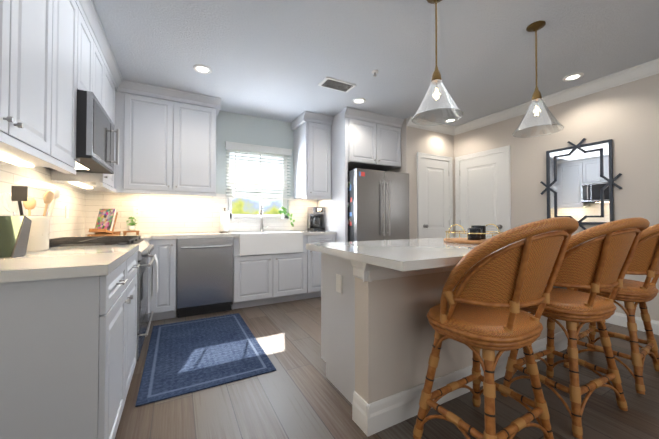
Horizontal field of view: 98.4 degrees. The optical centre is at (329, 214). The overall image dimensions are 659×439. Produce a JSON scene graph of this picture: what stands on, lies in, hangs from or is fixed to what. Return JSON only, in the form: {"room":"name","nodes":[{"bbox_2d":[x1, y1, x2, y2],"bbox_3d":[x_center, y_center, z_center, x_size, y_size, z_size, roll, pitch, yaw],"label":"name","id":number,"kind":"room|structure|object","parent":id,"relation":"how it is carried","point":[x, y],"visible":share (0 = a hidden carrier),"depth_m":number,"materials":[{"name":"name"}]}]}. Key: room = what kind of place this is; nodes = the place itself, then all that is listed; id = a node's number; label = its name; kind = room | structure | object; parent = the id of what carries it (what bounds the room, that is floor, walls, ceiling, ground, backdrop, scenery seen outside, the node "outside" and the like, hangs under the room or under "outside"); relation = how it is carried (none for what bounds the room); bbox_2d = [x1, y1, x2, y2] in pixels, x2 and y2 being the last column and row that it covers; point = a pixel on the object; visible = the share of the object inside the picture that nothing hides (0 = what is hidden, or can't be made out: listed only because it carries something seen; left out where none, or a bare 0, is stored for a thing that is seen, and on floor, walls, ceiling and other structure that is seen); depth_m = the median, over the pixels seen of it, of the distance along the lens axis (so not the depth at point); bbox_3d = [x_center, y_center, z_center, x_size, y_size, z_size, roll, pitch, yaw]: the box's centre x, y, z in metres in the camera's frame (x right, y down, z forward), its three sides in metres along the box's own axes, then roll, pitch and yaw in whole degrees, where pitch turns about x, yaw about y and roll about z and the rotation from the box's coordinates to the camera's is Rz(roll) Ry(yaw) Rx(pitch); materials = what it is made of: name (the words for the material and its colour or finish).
{"room":"kitchen","nodes":[
{"label":"kitchen","id":0,"kind":"room"},
{"bbox_2d":[85,111,295,304],"bbox_3d":[-0.584,-0.135,4.532,5.120,2.620,0.160,0,-1,-28],"label":"wall","id":1,"kind":"structure","parent":0,"point":[239,128],"depth_m":4.13,"materials":[{"name":"grey paint"}]},
{"bbox_2d":[133,207,139,215],"bbox_3d":[-2.355,-0.042,3.474,0.070,0.114,0.009,0,-1,-28],"label":"outlet","id":2,"kind":"object","parent":1,"relation":"attached to","point":[136,211],"depth_m":3.47,"materials":[{"name":"white plastic"}]},
{"bbox_2d":[116,80,175,194],"bbox_3d":[-2.173,-0.868,3.375,0.554,1.189,0.387,0,-1,-28],"label":"upper cabinet","id":3,"kind":"object","parent":1,"relation":"attached to","point":[147,154],"depth_m":3.21,"materials":[{"name":"grey paint"}]},
{"bbox_2d":[172,89,219,195],"bbox_3d":[-1.719,-0.864,3.619,0.476,1.188,0.387,0,-1,-28],"label":"upper cabinet","id":4,"kind":"object","parent":1,"relation":"attached to","point":[195,113],"depth_m":3.45,"materials":[{"name":"grey paint"}]},
{"bbox_2d":[85,191,316,233],"bbox_3d":[-1.496,-0.031,3.945,2.942,0.528,0.008,0,-1,-28],"label":"wall tile","id":5,"kind":"structure","parent":1,"relation":"attached to","point":[160,213],"depth_m":3.67,"materials":[{"name":"white tile"}]},
{"bbox_2d":[227,150,289,219],"bbox_3d":[-1.052,-0.450,4.235,0.910,1.040,0.170,0,-1,-28],"label":"window","id":6,"kind":"structure","parent":1,"relation":"in","point":[250,216],"depth_m":4.20,"materials":[{"name":"white plastic"}]},
{"bbox_2d":[226,149,290,199],"bbox_3d":[-1.021,-0.576,4.171,0.942,0.680,0.050,0,-1,-28],"label":"window blinds","id":7,"kind":"object","parent":6,"relation":"attached to","point":[235,195],"visible":1,"depth_m":4.15,"materials":[{"name":"white plastic"}]},
{"bbox_2d":[278,206,294,226],"bbox_3d":[-0.663,0.027,4.357,0.239,0.320,0.145,0,-1,-28],"label":"plant","id":8,"kind":"object","parent":6,"relation":"on","point":[280,211],"visible":1,"depth_m":4.34,"materials":[{"name":"green plant"}]},
{"bbox_2d":[225,141,291,155],"bbox_3d":[-1.020,-0.964,4.171,0.962,0.095,0.078,0,-1,-28],"label":"blind valance","id":9,"kind":"object","parent":1,"relation":"attached to","point":[255,148],"visible":0.96,"depth_m":4.12,"materials":[{"name":"white wood"}]},
{"bbox_2d":[291,111,334,198],"bbox_3d":[-0.263,-0.853,4.338,0.411,1.190,0.498,0,-1,-28],"label":"upper cabinet","id":10,"kind":"object","parent":1,"relation":"attached to","point":[330,152],"depth_m":4.14,"materials":[{"name":"grey paint"}]},
{"bbox_2d":[92,0,658,125],"bbox_3d":[0.995,-1.524,1.486,5.240,0.060,7.060,0,-1,-28],"label":"ceiling","id":11,"kind":"structure","parent":0,"point":[280,60],"depth_m":2.52,"materials":[{"name":"grey paint"}]},
{"bbox_2d":[193,64,211,73],"bbox_3d":[-1.278,-1.466,2.864,0.176,0.012,0.176,0,-1,-28],"label":"recessed light","id":12,"kind":"object","parent":11,"relation":"in","point":[201,69],"visible":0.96,"depth_m":2.85,"materials":[{"name":"white plastic"}]},
{"bbox_2d":[318,77,355,92],"bbox_3d":[0.086,-1.460,3.199,0.380,0.013,0.200,0,-1,-28],"label":"ceiling vent","id":13,"kind":"object","parent":11,"relation":"in","point":[335,84],"visible":0.96,"depth_m":3.19,"materials":[{"name":"white metal"}]},
{"bbox_2d":[352,98,365,103],"bbox_3d":[0.378,-1.454,3.628,0.176,0.012,0.176,0,-1,-28],"label":"recessed light","id":14,"kind":"object","parent":11,"relation":"in","point":[358,100],"visible":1,"depth_m":3.61,"materials":[{"name":"white plastic"}]},
{"bbox_2d":[372,70,377,76],"bbox_3d":[0.466,-1.448,2.914,0.068,0.044,0.068,0,-1,-28],"label":"sprinkler","id":15,"kind":"object","parent":11,"relation":"attached to","point":[374,72],"visible":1,"depth_m":2.91,"materials":[{"name":"white metal"}]},
{"bbox_2d":[411,0,463,125],"bbox_3d":[0.723,-1.070,1.922,0.329,0.832,0.329,0,-1,-28],"label":"pendant light","id":16,"kind":"object","parent":11,"relation":"hanging from","point":[436,80],"visible":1,"depth_m":1.92,"materials":[{"name":"clear glass"}]},
{"bbox_2d":[444,118,456,122],"bbox_3d":[1.847,-1.442,4.337,0.176,0.012,0.176,0,-1,-28],"label":"recessed light","id":17,"kind":"object","parent":11,"relation":"in","point":[449,119],"depth_m":4.34,"materials":[{"name":"white plastic"}]},
{"bbox_2d":[512,20,563,137],"bbox_3d":[1.618,-1.066,2.221,0.329,0.832,0.329,0,-1,-28],"label":"pendant light","id":18,"kind":"object","parent":11,"relation":"hanging from","point":[536,26],"visible":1,"depth_m":2.21,"materials":[{"name":"clear glass"}]},
{"bbox_2d":[562,73,583,81],"bbox_3d":[2.588,-1.463,3.021,0.176,0.012,0.176,0,-1,-28],"label":"recessed light","id":19,"kind":"object","parent":11,"relation":"in","point":[572,77],"visible":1,"depth_m":3.01,"materials":[{"name":"white plastic"}]},
{"bbox_2d":[115,297,658,438],"bbox_3d":[0.995,1.156,1.443,5.240,0.060,7.060,0,-1,-28],"label":"floor","id":20,"kind":"structure","parent":0,"point":[297,394],"depth_m":1.69,"materials":[{"name":"brown wood"}]},
{"bbox_2d":[0,254,131,438],"bbox_3d":[-1.288,0.677,1.162,0.679,0.890,0.508,0,-1,-28],"label":"base cabinet","id":21,"kind":"object","parent":20,"relation":"on","point":[68,336],"depth_m":1.05,"materials":[{"name":"grey paint"}]},
{"bbox_2d":[0,244,138,281],"bbox_3d":[-1.400,0.215,1.385,0.690,0.040,1.037,0,-1,-28],"label":"countertop","id":22,"kind":"structure","parent":21,"relation":"on","point":[68,261],"depth_m":1.14,"materials":[{"name":"white stone"}]},
{"bbox_2d":[0,216,31,257],"bbox_3d":[-1.526,0.098,1.337,0.120,0.190,0.192,0,-1,-28],"label":"knife block","id":23,"kind":"object","parent":22,"relation":"on","point":[14,234],"visible":1,"depth_m":1.34,"materials":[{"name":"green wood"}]},
{"bbox_2d":[1,186,59,251],"bbox_3d":[-1.668,0.022,1.591,0.218,0.350,0.184,0,-1,-28],"label":"utensil crock","id":24,"kind":"object","parent":22,"relation":"on","point":[39,234],"visible":0.79,"depth_m":1.56,"materials":[{"name":"beige ceramic"}]},
{"bbox_2d":[49,235,157,361],"bbox_3d":[-1.788,0.660,2.193,0.774,0.955,0.756,0,-1,-28],"label":"range","id":25,"kind":"object","parent":20,"relation":"on","point":[146,248],"visible":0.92,"depth_m":2.17,"materials":[{"name":"silver metal"}]},
{"bbox_2d":[95,238,151,320],"bbox_3d":[-2.102,0.700,2.678,0.679,0.890,0.387,0,-1,-28],"label":"base cabinet","id":26,"kind":"object","parent":20,"relation":"on","point":[149,239],"depth_m":2.90,"materials":[{"name":"grey paint"}]},
{"bbox_2d":[128,250,139,389],"bbox_3d":[-1.528,0.684,1.609,0.679,0.890,0.507,0,-1,-28],"label":"base cabinet","id":27,"kind":"object","parent":20,"relation":"on","point":[132,286],"depth_m":1.80,"materials":[{"name":"grey paint"}]},
{"bbox_2d":[152,238,179,320],"bbox_3d":[-1.944,0.711,3.336,0.261,0.890,0.625,0,-1,-28],"label":"base cabinet","id":28,"kind":"object","parent":20,"relation":"on","point":[165,249],"depth_m":3.08,"materials":[{"name":"grey paint"}]},
{"bbox_2d":[76,234,151,241],"bbox_3d":[-2.246,0.240,2.960,0.690,0.040,1.007,0,-1,-28],"label":"countertop","id":29,"kind":"structure","parent":28,"relation":"on","point":[143,236],"depth_m":3.07,"materials":[{"name":"white stone"}]},
{"bbox_2d":[87,209,117,235],"bbox_3d":[-2.456,0.076,3.096,0.220,0.291,0.180,0,-1,10],"label":"cookbook stand","id":30,"kind":"object","parent":29,"relation":"on","point":[105,222],"visible":0.96,"depth_m":3.10,"materials":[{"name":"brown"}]},
{"bbox_2d":[113,217,139,234],"bbox_3d":[-2.330,0.120,3.255,0.250,0.207,0.125,0,-1,-28],"label":"plant","id":31,"kind":"object","parent":29,"relation":"on","point":[131,228],"visible":0.94,"depth_m":3.26,"materials":[{"name":"green plant"}]},
{"bbox_2d":[177,237,233,317],"bbox_3d":[-1.538,0.715,3.494,0.592,0.887,0.642,0,-1,-28],"label":"dishwasher","id":32,"kind":"object","parent":20,"relation":"on","point":[204,275],"visible":1,"depth_m":3.25,"materials":[{"name":"silver metal"}]},
{"bbox_2d":[135,313,275,406],"bbox_3d":[-1.100,1.138,2.498,0.855,0.008,1.420,0,-1,-28],"label":"rug","id":33,"kind":"object","parent":20,"relation":"on","point":[186,357],"visible":0.93,"depth_m":2.25,"materials":[{"name":"blue fabric"}]},
{"bbox_2d":[231,234,275,308],"bbox_3d":[-1.085,0.718,3.797,0.482,0.890,0.625,0,-1,-28],"label":"base cabinet","id":34,"kind":"object","parent":20,"relation":"on","point":[254,275],"depth_m":3.53,"materials":[{"name":"grey paint"}]},
{"bbox_2d":[152,230,335,237],"bbox_3d":[-1.040,0.253,3.821,2.246,0.040,0.630,0,-1,-28],"label":"countertop","id":35,"kind":"structure","parent":34,"relation":"on","point":[210,234],"depth_m":3.29,"materials":[{"name":"white stone"}]},
{"bbox_2d":[220,208,228,231],"bbox_3d":[-1.409,0.069,3.824,0.136,0.328,0.136,0,-1,-28],"label":"paper towel","id":36,"kind":"object","parent":35,"relation":"on","point":[224,220],"visible":1,"depth_m":3.77,"materials":[{"name":"white paper"}]},
{"bbox_2d":[260,201,268,230],"bbox_3d":[-0.929,0.021,4.050,0.182,0.432,0.224,0,-1,-28],"label":"faucet","id":37,"kind":"object","parent":35,"relation":"on","point":[261,214],"visible":1,"depth_m":4.10,"materials":[{"name":"silver metal"}]},
{"bbox_2d":[232,230,303,257],"bbox_3d":[-0.838,0.368,3.850,0.825,0.261,0.503,0,-1,-28],"label":"sink","id":38,"kind":"object","parent":35,"relation":"in","point":[251,242],"depth_m":3.64,"materials":[{"name":"white ceramic"}]},
{"bbox_2d":[307,207,324,230],"bbox_3d":[-0.224,0.060,4.430,0.223,0.365,0.235,0,-1,-28],"label":"coffee maker","id":39,"kind":"object","parent":35,"relation":"on","point":[314,221],"visible":1,"depth_m":4.35,"materials":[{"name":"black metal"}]},
{"bbox_2d":[276,234,307,302],"bbox_3d":[-0.660,0.722,4.025,0.481,0.890,0.625,0,-1,-28],"label":"base cabinet","id":40,"kind":"object","parent":20,"relation":"on","point":[291,269],"depth_m":3.77,"materials":[{"name":"grey paint"}]},
{"bbox_2d":[308,234,334,297],"bbox_3d":[-0.251,0.725,4.245,0.448,0.890,0.625,0,-1,-28],"label":"base cabinet","id":41,"kind":"object","parent":20,"relation":"on","point":[314,258],"depth_m":3.93,"materials":[{"name":"grey paint"}]},
{"bbox_2d":[348,168,408,241],"bbox_3d":[0.532,0.284,4.357,0.922,1.775,1.092,0,-1,-28],"label":"fridge","id":42,"kind":"object","parent":20,"relation":"on","point":[378,204],"visible":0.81,"depth_m":3.88,"materials":[{"name":"silver metal"}]},
{"bbox_2d":[316,251,567,436],"bbox_3d":[1.005,0.694,2.251,2.223,0.889,0.679,0,-1,-28],"label":"kitchen island","id":43,"kind":"object","parent":20,"relation":"on","point":[377,335],"depth_m":1.62,"materials":[{"name":"grey paint"}]},
{"bbox_2d":[336,274,341,293],"bbox_3d":[0.061,0.442,1.833,0.008,0.114,0.070,0,-1,-28],"label":"outlet","id":44,"kind":"object","parent":43,"relation":"attached to","point":[338,283],"visible":1,"depth_m":1.82,"materials":[{"name":"white plastic"}]},
{"bbox_2d":[306,235,588,270],"bbox_3d":[1.065,0.227,2.142,2.270,0.040,1.000,0,-1,-28],"label":"island countertop","id":45,"kind":"structure","parent":43,"relation":"on","point":[400,254],"depth_m":1.56,"materials":[{"name":"white stone"}]},
{"bbox_2d":[443,224,501,243],"bbox_3d":[1.105,0.137,2.165,0.440,0.138,0.440,0,-1,-28],"label":"decorative tray","id":46,"kind":"object","parent":45,"relation":"on","point":[476,234],"visible":0.88,"depth_m":2.09,"materials":[{"name":"brown wood"}]},
{"bbox_2d":[413,217,578,438],"bbox_3d":[0.789,0.570,1.348,0.588,1.118,0.594,0,-1,-28],"label":"stool","id":47,"kind":"object","parent":20,"relation":"on","point":[476,310],"visible":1,"depth_m":1.20,"materials":[{"name":"wicker"}]},
{"bbox_2d":[501,217,649,438],"bbox_3d":[1.431,0.575,1.665,0.588,1.118,0.595,0,-1,-28],"label":"stool","id":48,"kind":"object","parent":20,"relation":"on","point":[602,260],"visible":0.85,"depth_m":1.51,"materials":[{"name":"wicker"}]},
{"bbox_2d":[564,224,658,394],"bbox_3d":[2.125,0.581,2.049,0.588,1.118,0.595,0,-1,-28],"label":"stool","id":49,"kind":"object","parent":20,"relation":"on","point":[645,260],"visible":0.65,"depth_m":1.88,"materials":[{"name":"wicker"}]},
{"bbox_2d":[388,119,453,238],"bbox_3d":[1.377,-0.129,4.927,1.050,2.620,1.000,0,-1,-28],"label":"wall","id":50,"kind":"structure","parent":0,"point":[414,141],"depth_m":4.33,"materials":[{"name":"beige paint"}]},
{"bbox_2d":[335,107,402,174],"bbox_3d":[0.468,-1.085,4.508,0.957,0.720,0.898,0,-1,-28],"label":"upper cabinet","id":51,"kind":"object","parent":50,"relation":"attached to","point":[363,139],"depth_m":4.07,"materials":[{"name":"grey paint"}]},
{"bbox_2d":[406,116,454,134],"bbox_3d":[1.596,-1.389,4.445,0.960,0.114,0.090,0,-1,-28],"label":"crown molding","id":52,"kind":"structure","parent":50,"relation":"attached to","point":[445,129],"depth_m":4.44,"materials":[{"name":"white wood"}]},
{"bbox_2d":[417,152,452,238],"bbox_3d":[1.697,0.109,4.482,0.773,2.129,0.078,0,-1,-28],"label":"pantry door","id":53,"kind":"structure","parent":50,"relation":"in","point":[434,196],"depth_m":4.50,"materials":[{"name":"white wood"}]},
{"bbox_2d":[454,74,658,320],"bbox_3d":[3.288,-0.166,2.605,0.120,2.620,6.900,0,-1,-28],"label":"wall","id":54,"kind":"structure","parent":0,"point":[625,117],"depth_m":3.10,"materials":[{"name":"beige paint"}]},
{"bbox_2d":[455,145,510,236],"bbox_3d":[2.268,0.106,4.289,0.078,2.129,0.868,0,-1,-28],"label":"door","id":55,"kind":"structure","parent":54,"relation":"in","point":[483,191],"depth_m":4.26,"materials":[{"name":"white wood"}]},
{"bbox_2d":[453,58,658,135],"bbox_3d":[3.404,-1.425,2.188,0.090,0.114,5.780,0,-1,-28],"label":"crown molding","id":56,"kind":"structure","parent":54,"relation":"attached to","point":[641,71],"depth_m":3.27,"materials":[{"name":"white wood"}]},
{"bbox_2d":[540,138,621,229],"bbox_3d":[2.849,-0.345,3.269,0.024,1.048,0.748,0,-1,-28],"label":"wall mirror","id":57,"kind":"object","parent":54,"relation":"attached to","point":[580,183],"visible":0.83,"depth_m":3.23,"materials":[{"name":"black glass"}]},
{"bbox_2d":[605,312,658,334],"bbox_3d":[2.981,1.068,1.921,1.050,0.129,5.780,0,-1,-28],"label":"baseboard","id":58,"kind":"structure","parent":54,"relation":"attached to","point":[617,318],"depth_m":2.90,"materials":[{"name":"white"}]},
{"bbox_3d":[-1.260,-0.203,0.253,0.120,2.620,7.060,0,-1,-28],"label":"wall","id":59,"kind":"structure","parent":0,"visible":0},
{"bbox_2d":[0,0,19,139],"bbox_3d":[-1.306,-0.908,0.852,0.346,1.189,0.419,0,-1,-28],"label":"upper cabinet","id":60,"kind":"object","parent":59,"relation":"attached to","point":[9,9],"depth_m":1.10,"materials":[{"name":"grey paint"}]},
{"bbox_2d":[0,0,55,159],"bbox_3d":[-1.504,-0.902,1.222,0.346,1.189,0.420,0,-1,-28],"label":"upper cabinet","id":61,"kind":"object","parent":59,"relation":"attached to","point":[55,55],"depth_m":1.32,"materials":[{"name":"grey paint"}]},
{"bbox_2d":[0,0,79,171],"bbox_3d":[-1.703,-0.896,1.591,0.346,1.189,0.419,0,-1,-28],"label":"upper cabinet","id":62,"kind":"object","parent":59,"relation":"attached to","point":[67,11],"depth_m":1.68,"materials":[{"name":"grey paint"}]},
{"bbox_2d":[0,164,84,238],"bbox_3d":[-2.008,-0.100,1.780,0.008,0.598,3.340,0,-1,-28],"label":"wall tile","id":63,"kind":"structure","parent":59,"relation":"attached to","point":[38,182],"depth_m":2.28,"materials":[{"name":"white tile"}]},
{"bbox_2d":[51,56,115,187],"bbox_3d":[-2.278,-0.879,2.662,0.346,1.189,0.484,0,-1,-28],"label":"upper cabinet","id":64,"kind":"object","parent":59,"relation":"attached to","point":[73,179],"depth_m":2.66,"materials":[{"name":"grey paint"}]},
{"bbox_2d":[80,0,95,95],"bbox_3d":[-1.893,-1.156,1.949,0.346,0.659,0.380,0,-1,-28],"label":"upper cabinet","id":65,"kind":"object","parent":59,"relation":"attached to","point":[87,21],"depth_m":2.05,"materials":[{"name":"grey paint"}]},
{"bbox_2d":[43,89,118,173],"bbox_3d":[-1.924,-0.594,2.139,0.480,0.448,0.754,0,-1,-28],"label":"over-the-range microwave","id":66,"kind":"object","parent":65,"relation":"attached to","point":[95,130],"visible":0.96,"depth_m":2.00,"materials":[{"name":"silver metal"}]},
{"bbox_2d":[96,28,107,113],"bbox_3d":[-2.073,-1.150,2.284,0.346,0.659,0.380,0,-1,-28],"label":"upper cabinet","id":67,"kind":"object","parent":59,"relation":"attached to","point":[101,52],"depth_m":2.44,"materials":[{"name":"grey paint"}]},
{"label":"outside","id":68,"kind":"structure","parent":0,"visible":0},
{"bbox_2d":[230,151,282,213],"bbox_3d":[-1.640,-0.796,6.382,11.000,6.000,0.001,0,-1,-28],"label":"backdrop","id":69,"kind":"structure","parent":68,"point":[249,206],"depth_m":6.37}
]}

